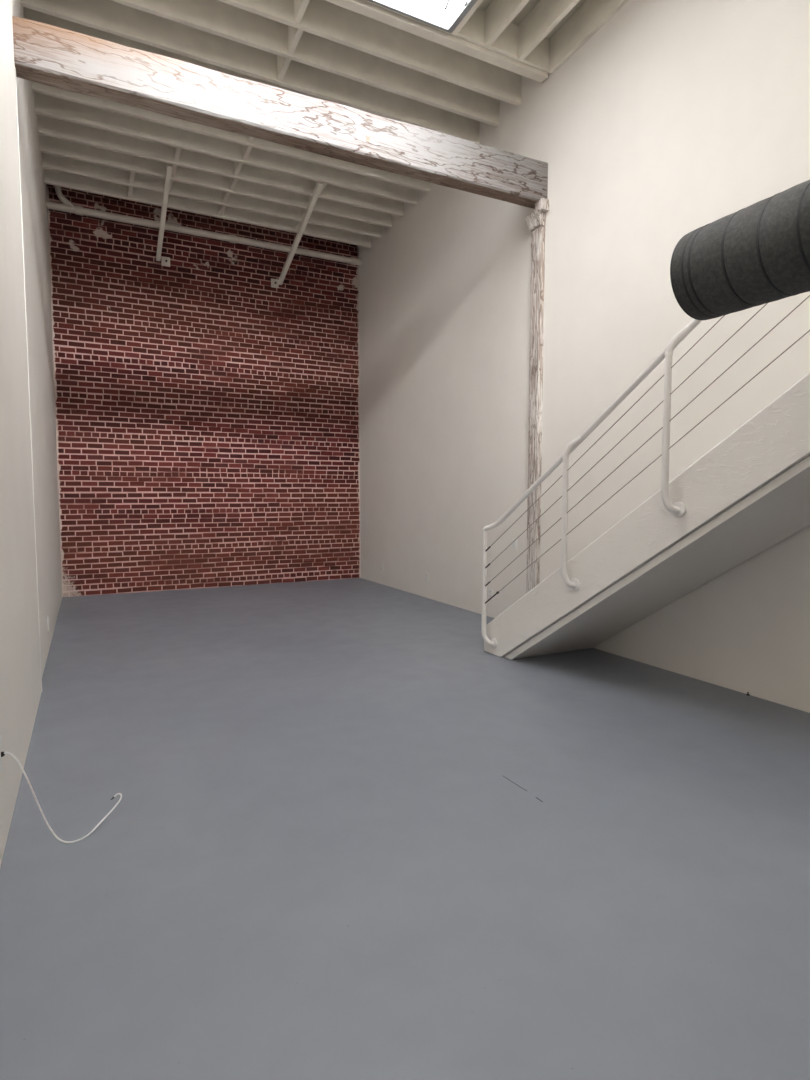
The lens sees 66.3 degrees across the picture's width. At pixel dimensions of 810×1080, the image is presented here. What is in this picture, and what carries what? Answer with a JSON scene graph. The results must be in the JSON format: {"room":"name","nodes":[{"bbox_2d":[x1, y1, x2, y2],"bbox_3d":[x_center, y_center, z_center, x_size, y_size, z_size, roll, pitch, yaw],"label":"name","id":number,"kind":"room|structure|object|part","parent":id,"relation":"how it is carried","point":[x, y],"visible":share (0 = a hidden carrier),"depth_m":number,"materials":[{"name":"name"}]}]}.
{"room":"empty industrial loft","nodes":[
{"label":"empty industrial loft","id":0,"kind":"room"},
{"bbox_2d":[0,0,61,866],"bbox_3d":[-1.912,-1.695,2.700,0.219,5.800,11.950,-2,5,-27],"label":"wall","id":1,"kind":"structure","parent":0,"point":[21,670],"depth_m":3.53,"materials":[{"name":"paint"}]},
{"bbox_2d":[0,735,4,774],"bbox_3d":[-1.449,0.777,2.221,0.022,0.125,0.106,-2,5,-27],"label":"outlet","id":2,"kind":"object","parent":1,"relation":"attached to","point":[2,754],"visible":1,"depth_m":2.24,"materials":[{"name":"plastic"}]},
{"bbox_3d":[-1.453,0.777,2.219,0.007,0.125,0.106,-2,5,-27],"label":"plate","id":3,"kind":"part","parent":2,"relation":"part of","materials":[{"name":"plastic"}]},
{"bbox_2d":[4,752,121,842],"bbox_3d":[-1.272,0.945,2.387,0.141,0.378,0.423,3,5,36],"label":"cable","id":4,"kind":"object","parent":2,"relation":"attached to","point":[9,753],"visible":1,"depth_m":2.31,"materials":[{"name":"white plastic"}]},
{"bbox_2d":[15,68,41,688],"bbox_3d":[-2.418,-0.964,3.980,0.013,3.960,0.017,-2,5,-27],"label":"trim","id":5,"kind":"structure","parent":1,"relation":"attached to","point":[15,68],"depth_m":3.97,"materials":[{"name":"paint"}]},
{"bbox_2d":[46,184,359,596],"bbox_3d":[-2.614,-2.081,8.836,4.155,5.700,0.258,-2,5,-27],"label":"wall","id":6,"kind":"structure","parent":0,"point":[207,412],"depth_m":8.60,"materials":[{"name":"brick"}]},
{"bbox_2d":[156,163,171,266],"bbox_3d":[-2.900,-3.940,7.610,0.176,0.664,1.436,-2,5,-27],"label":"knee brace","id":7,"kind":"object","parent":6,"relation":"attached to","point":[165,261],"visible":0.9,"depth_m":7.58,"materials":[{"name":"paint"}]},
{"bbox_3d":[-3.193,-3.715,8.274,0.110,0.120,0.018,-2,5,-27],"label":"anchor plate","id":8,"kind":"part","parent":7,"relation":"part of","materials":[{"name":"paint"}]},
{"bbox_2d":[46,186,361,265],"bbox_3d":[-2.525,-4.313,8.502,4.155,0.404,0.105,-2,5,-27],"label":"ceiling pipe","id":9,"kind":"object","parent":6,"relation":"attached to","point":[67,206],"visible":0.94,"depth_m":8.28,"materials":[{"name":"metal"}]},
{"bbox_2d":[271,182,322,287],"bbox_3d":[-1.452,-3.953,8.141,0.156,0.734,1.805,-2,5,-27],"label":"knee brace","id":10,"kind":"object","parent":6,"relation":"attached to","point":[275,283],"visible":0.9,"depth_m":8.11,"materials":[{"name":"paint"}]},
{"bbox_3d":[-1.879,-3.703,8.947,0.110,0.120,0.018,-2,5,-27],"label":"anchor plate","id":11,"kind":"part","parent":10,"relation":"part of","materials":[{"name":"paint"}]},
{"bbox_2d":[0,578,809,1079],"bbox_3d":[0.064,1.094,3.796,4.555,0.120,12.150,-2,5,-27],"label":"floor","id":12,"kind":"structure","parent":0,"point":[340,874],"depth_m":2.23,"materials":[{"name":"paint"}]},
{"bbox_2d":[525,198,548,593],"bbox_3d":[1.216,-1.110,5.854,0.095,3.985,0.239,-2,5,-27],"label":"timber post","id":13,"kind":"object","parent":12,"relation":"on","point":[536,220],"visible":0.89,"depth_m":5.82,"materials":[{"name":"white wood"}]},
{"bbox_2d":[484,372,809,659],"bbox_3d":[2.301,-0.365,2.887,0.880,2.919,5.485,-2,5,-27],"label":"staircase","id":14,"kind":"structure","parent":12,"relation":"on","point":[749,493],"depth_m":3.65,"materials":[{"name":"paint"}]},
{"bbox_2d":[481,295,809,648],"bbox_3d":[1.628,-0.824,3.142,0.101,3.693,4.230,-2,5,-27],"label":"stair railing","id":15,"kind":"object","parent":14,"relation":"attached to","point":[678,509],"visible":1,"depth_m":3.77,"materials":[{"name":"white metal"}]},
{"bbox_3d":[0.684,0.400,5.063,0.120,0.934,0.053,2,4,25],"label":"railing post","id":16,"kind":"part","parent":15,"relation":"part of","materials":[{"name":"white metal"}]},
{"bbox_3d":[1.126,-0.185,4.176,0.137,1.027,0.057,2,4,23],"label":"railing post","id":17,"kind":"part","parent":15,"relation":"part of","materials":[{"name":"white metal"}]},
{"bbox_3d":[1.629,-0.891,3.138,0.099,3.557,4.230,-2,5,-27],"label":"handrail","id":18,"kind":"part","parent":15,"relation":"part of","materials":[{"name":"white metal"}]},
{"bbox_3d":[1.496,-0.658,3.416,0.138,1.027,0.057,2,4,23],"label":"railing post","id":19,"kind":"part","parent":15,"relation":"part of","materials":[{"name":"white metal"}]},
{"bbox_3d":[2.078,-0.201,3.360,0.856,2.520,3.949,-2,5,-27],"label":"soffit panel","id":20,"kind":"part","parent":14,"relation":"part of","materials":[{"name":"paint"}]},
{"bbox_2d":[477,0,586,38],"bbox_3d":[0.087,-4.359,3.365,4.155,0.386,11.650,-2,5,-27],"label":"ceiling","id":21,"kind":"structure","parent":0,"point":[531,4],"depth_m":5.19,"materials":[{"name":"paint"}]},
{"bbox_2d":[127,186,132,197],"bbox_3d":[-3.319,-4.340,7.485,0.046,0.278,0.309,-2,5,-27],"label":"joist blocking","id":22,"kind":"object","parent":21,"relation":"attached to","point":[129,189],"visible":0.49,"depth_m":7.50,"materials":[{"name":"paint"}]},
{"bbox_2d":[129,171,134,184],"bbox_3d":[-3.158,-4.327,7.169,0.046,0.278,0.309,-2,5,-27],"label":"joist blocking","id":23,"kind":"object","parent":21,"relation":"attached to","point":[131,174],"visible":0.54,"depth_m":7.20,"materials":[{"name":"paint"}]},
{"bbox_2d":[171,164,176,177],"bbox_3d":[-2.631,-4.328,7.038,0.046,0.278,0.309,-2,5,-27],"label":"joist blocking","id":24,"kind":"object","parent":21,"relation":"attached to","point":[174,167],"visible":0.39,"depth_m":7.04,"materials":[{"name":"paint"}]},
{"bbox_2d":[173,147,180,161],"bbox_3d":[-2.470,-4.315,6.722,0.046,0.278,0.309,-2,5,-27],"label":"joist blocking","id":25,"kind":"object","parent":21,"relation":"attached to","point":[176,151],"visible":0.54,"depth_m":6.76,"materials":[{"name":"paint"}]},
{"bbox_2d":[24,7,384,117],"bbox_3d":[-1.230,-4.291,5.959,4.155,0.281,0.046,-2,5,-27],"label":"joist","id":26,"kind":"object","parent":21,"relation":"attached to","point":[29,14],"visible":0.03,"depth_m":5.34,"materials":[{"name":"paint"}]},
{"bbox_2d":[44,169,370,247],"bbox_3d":[-2.360,-4.379,8.172,4.155,0.281,0.046,-2,5,-27],"label":"joist","id":27,"kind":"object","parent":21,"relation":"attached to","point":[55,178],"visible":0.54,"depth_m":7.99,"materials":[{"name":"paint"}]},
{"bbox_2d":[42,152,380,237],"bbox_3d":[-2.198,-4.366,7.856,4.155,0.281,0.046,-2,5,-27],"label":"joist","id":28,"kind":"object","parent":21,"relation":"attached to","point":[49,161],"visible":0.55,"depth_m":7.67,"materials":[{"name":"paint"}]},
{"bbox_2d":[40,134,391,227],"bbox_3d":[-2.037,-4.354,7.540,4.155,0.281,0.046,-2,5,-27],"label":"joist","id":29,"kind":"object","parent":21,"relation":"attached to","point":[50,145],"visible":0.55,"depth_m":7.34,"materials":[{"name":"paint"}]},
{"bbox_2d":[37,114,403,216],"bbox_3d":[-1.876,-4.341,7.224,4.155,0.281,0.046,-2,5,-27],"label":"joist","id":30,"kind":"object","parent":21,"relation":"attached to","point":[48,126],"visible":0.55,"depth_m":7.01,"materials":[{"name":"paint"}]},
{"bbox_2d":[218,205,225,215],"bbox_3d":[-2.352,-4.375,7.976,0.046,0.278,0.309,-2,5,-27],"label":"joist blocking","id":31,"kind":"object","parent":21,"relation":"attached to","point":[221,209],"visible":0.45,"depth_m":8.03,"materials":[{"name":"paint"}]},
{"bbox_2d":[34,92,416,204],"bbox_3d":[-1.714,-4.329,6.908,4.155,0.281,0.046,-2,5,-27],"label":"joist","id":32,"kind":"object","parent":21,"relation":"attached to","point":[45,105],"visible":0.55,"depth_m":6.69,"materials":[{"name":"paint"}]},
{"bbox_2d":[222,191,229,203],"bbox_3d":[-2.209,-4.361,7.651,0.046,0.278,0.309,-2,5,-27],"label":"joist blocking","id":33,"kind":"object","parent":21,"relation":"attached to","point":[225,195],"visible":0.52,"depth_m":7.69,"materials":[{"name":"paint"}]},
{"bbox_2d":[32,81,429,191],"bbox_3d":[-1.553,-4.316,6.591,4.155,0.281,0.046,-2,5,-27],"label":"joist","id":34,"kind":"object","parent":21,"relation":"attached to","point":[100,103],"visible":0.44,"depth_m":6.45,"materials":[{"name":"paint"}]},
{"bbox_2d":[229,177,237,190],"bbox_3d":[-2.030,-4.350,7.344,0.046,0.278,0.309,-2,5,-27],"label":"joist blocking","id":35,"kind":"object","parent":21,"relation":"attached to","point":[232,182],"visible":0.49,"depth_m":7.37,"materials":[{"name":"paint"}]},
{"bbox_2d":[233,161,242,175],"bbox_3d":[-1.886,-4.337,7.019,0.046,0.278,0.309,-2,5,-27],"label":"joist blocking","id":36,"kind":"object","parent":21,"relation":"attached to","point":[237,166],"visible":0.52,"depth_m":7.05,"materials":[{"name":"paint"}]},
{"bbox_2d":[242,145,251,160],"bbox_3d":[-1.707,-4.325,6.712,0.046,0.278,0.309,-2,5,-27],"label":"joist blocking","id":37,"kind":"object","parent":21,"relation":"attached to","point":[246,150],"visible":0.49,"depth_m":6.74,"materials":[{"name":"paint"}]},
{"bbox_2d":[20,0,479,143],"bbox_3d":[-1.069,-4.279,5.643,4.155,0.281,0.046,-2,5,-27],"label":"joist","id":38,"kind":"object","parent":21,"relation":"attached to","point":[108,16],"visible":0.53,"depth_m":5.45,"materials":[{"name":"paint"}]},
{"bbox_2d":[248,136,253,142],"bbox_3d":[-1.564,-4.311,6.387,0.046,0.278,0.309,-2,5,-27],"label":"joist blocking","id":39,"kind":"object","parent":21,"relation":"attached to","point":[250,139],"visible":0.2,"depth_m":6.49,"materials":[{"name":"paint"}]},
{"bbox_2d":[277,55,290,80],"bbox_3d":[-1.062,-4.275,5.447,0.046,0.278,0.309,-2,5,-27],"label":"joist blocking","id":40,"kind":"object","parent":21,"relation":"attached to","point":[283,63],"visible":0.51,"depth_m":5.48,"materials":[{"name":"paint"}]},
{"bbox_2d":[287,25,302,54],"bbox_3d":[-0.905,-4.262,5.129,0.046,0.278,0.309,-2,5,-27],"label":"joist blocking","id":41,"kind":"object","parent":21,"relation":"attached to","point":[294,34],"visible":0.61,"depth_m":5.16,"materials":[{"name":"paint"}]},
{"bbox_2d":[294,221,300,229],"bbox_3d":[-1.446,-4.412,8.437,0.046,0.268,0.309,-2,5,-27],"label":"joist blocking","id":42,"kind":"object","parent":21,"relation":"attached to","point":[297,224],"visible":0.36,"depth_m":8.48,"materials":[{"name":"paint"}]},
{"bbox_2d":[294,0,309,23],"bbox_3d":[-0.790,-4.243,4.782,0.046,0.289,0.322,-2,5,-27],"label":"joist blocking","id":43,"kind":"object","parent":21,"relation":"attached to","point":[300,6],"visible":1,"depth_m":4.83,"materials":[{"name":"paint"}]},
{"bbox_2d":[301,209,305,218],"bbox_3d":[-1.298,-4.399,8.114,0.046,0.268,0.309,-2,5,-27],"label":"joist blocking","id":44,"kind":"object","parent":21,"relation":"attached to","point":[303,211],"visible":0.17,"depth_m":8.18,"materials":[{"name":"paint"}]},
{"bbox_2d":[111,0,499,126],"bbox_3d":[-0.908,-4.266,5.327,4.155,0.281,0.046,-2,5,-27],"label":"joist","id":45,"kind":"object","parent":21,"relation":"attached to","point":[215,17],"visible":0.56,"depth_m":5.41,"materials":[{"name":"paint"}]},
{"bbox_2d":[316,181,326,193],"bbox_3d":[-1.000,-4.373,7.470,0.046,0.268,0.309,-2,5,-27],"label":"joist blocking","id":46,"kind":"object","parent":21,"relation":"attached to","point":[324,184],"visible":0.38,"depth_m":7.46,"materials":[{"name":"paint"}]},
{"bbox_2d":[218,0,521,105],"bbox_3d":[-0.747,-4.254,5.011,4.155,0.281,0.046,-2,5,-27],"label":"joist","id":47,"kind":"object","parent":21,"relation":"attached to","point":[322,18],"visible":0.79,"depth_m":5.32,"materials":[{"name":"paint"}]},
{"bbox_2d":[367,0,476,33],"bbox_3d":[-0.448,-4.095,3.689,2.710,0.147,1.680,-2,5,-27],"label":"window","id":48,"kind":"structure","parent":21,"relation":"attached to","point":[445,15],"depth_m":4.84,"materials":[{"name":"paint"}]},
{"bbox_3d":[-0.448,-4.078,3.691,2.670,0.020,1.640,-2,5,-27],"label":"skylight pane","id":49,"kind":"part","parent":48,"relation":"part of","materials":[{"name":"white"}]},
{"bbox_3d":[0.381,-4.133,4.746,0.186,0.035,0.168,1,4,10],"label":"pull handle","id":50,"kind":"part","parent":48,"relation":"part of","materials":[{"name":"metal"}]},
{"bbox_2d":[452,0,482,34],"bbox_3d":[1.464,-4.188,2.972,0.046,0.411,4.680,-2,5,-27],"label":"joist","id":51,"kind":"object","parent":21,"relation":"attached to","point":[458,28],"visible":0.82,"depth_m":4.89,"materials":[{"name":"paint"}]},
{"bbox_2d":[484,0,528,47],"bbox_3d":[1.748,-4.198,3.117,0.046,0.411,4.680,-2,5,-27],"label":"joist","id":52,"kind":"object","parent":21,"relation":"attached to","point":[499,14],"visible":1,"depth_m":5.02,"materials":[{"name":"paint"}]},
{"bbox_2d":[518,0,579,60],"bbox_3d":[2.060,-4.210,3.275,0.046,0.411,4.680,-2,5,-27],"label":"joist","id":53,"kind":"object","parent":21,"relation":"attached to","point":[546,14],"visible":1,"depth_m":5.10,"materials":[{"name":"paint"}]},
{"bbox_2d":[549,0,629,72],"bbox_3d":[2.364,-4.221,3.430,0.046,0.411,4.680,-2,5,-27],"label":"joist","id":54,"kind":"object","parent":21,"relation":"attached to","point":[592,15],"visible":1,"depth_m":5.17,"materials":[{"name":"paint"}]},
{"bbox_2d":[359,0,809,712],"bbox_3d":[1.959,-1.835,4.669,0.200,5.800,11.950,-2,5,-27],"label":"wall","id":55,"kind":"structure","parent":0,"point":[675,118],"depth_m":5.08,"materials":[{"name":"paint"}]},
{"bbox_2d":[12,16,547,208],"bbox_3d":[-0.589,-3.181,4.777,4.155,0.387,0.174,-2,5,-27],"label":"timber beam","id":56,"kind":"structure","parent":55,"relation":"attached to","point":[46,54],"depth_m":4.50,"materials":[{"name":"white wood"}]},
{"bbox_2d":[325,0,550,82],"bbox_3d":[-0.560,-4.235,4.645,4.155,0.292,0.132,-2,5,-27],"label":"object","id":57,"kind":"object","parent":55,"relation":"attached to","point":[503,53],"visible":0.73,"depth_m":5.18,"materials":[{"name":"paint"}]},
{"bbox_2d":[488,588,492,599],"bbox_3d":[0.917,0.578,6.655,0.013,0.115,0.072,-2,5,-27],"label":"wall outlet","id":58,"kind":"object","parent":55,"relation":"attached to","point":[490,591],"visible":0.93,"depth_m":6.65,"materials":[{"name":"plastic"}]},
{"bbox_2d":[512,539,516,550],"bbox_3d":[1.103,0.048,6.251,0.014,0.116,0.072,-2,5,-27],"label":"light switch","id":59,"kind":"object","parent":55,"relation":"attached to","point":[514,544],"visible":0.9,"depth_m":6.24,"materials":[{"name":"plastic"}]},
{"bbox_3d":[2.779,-1.382,-1.716,4.155,5.800,0.200,-2,5,-27],"label":"wall","id":60,"kind":"structure","parent":0,"visible":0},
{"bbox_2d":[670,180,809,319],"bbox_3d":[2.276,-0.990,0.678,0.372,0.372,4.461,-2,5,-27],"label":"air duct","id":61,"kind":"object","parent":60,"relation":"attached to","point":[757,254],"visible":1,"depth_m":2.32,"materials":[{"name":"black metal"}]}
]}

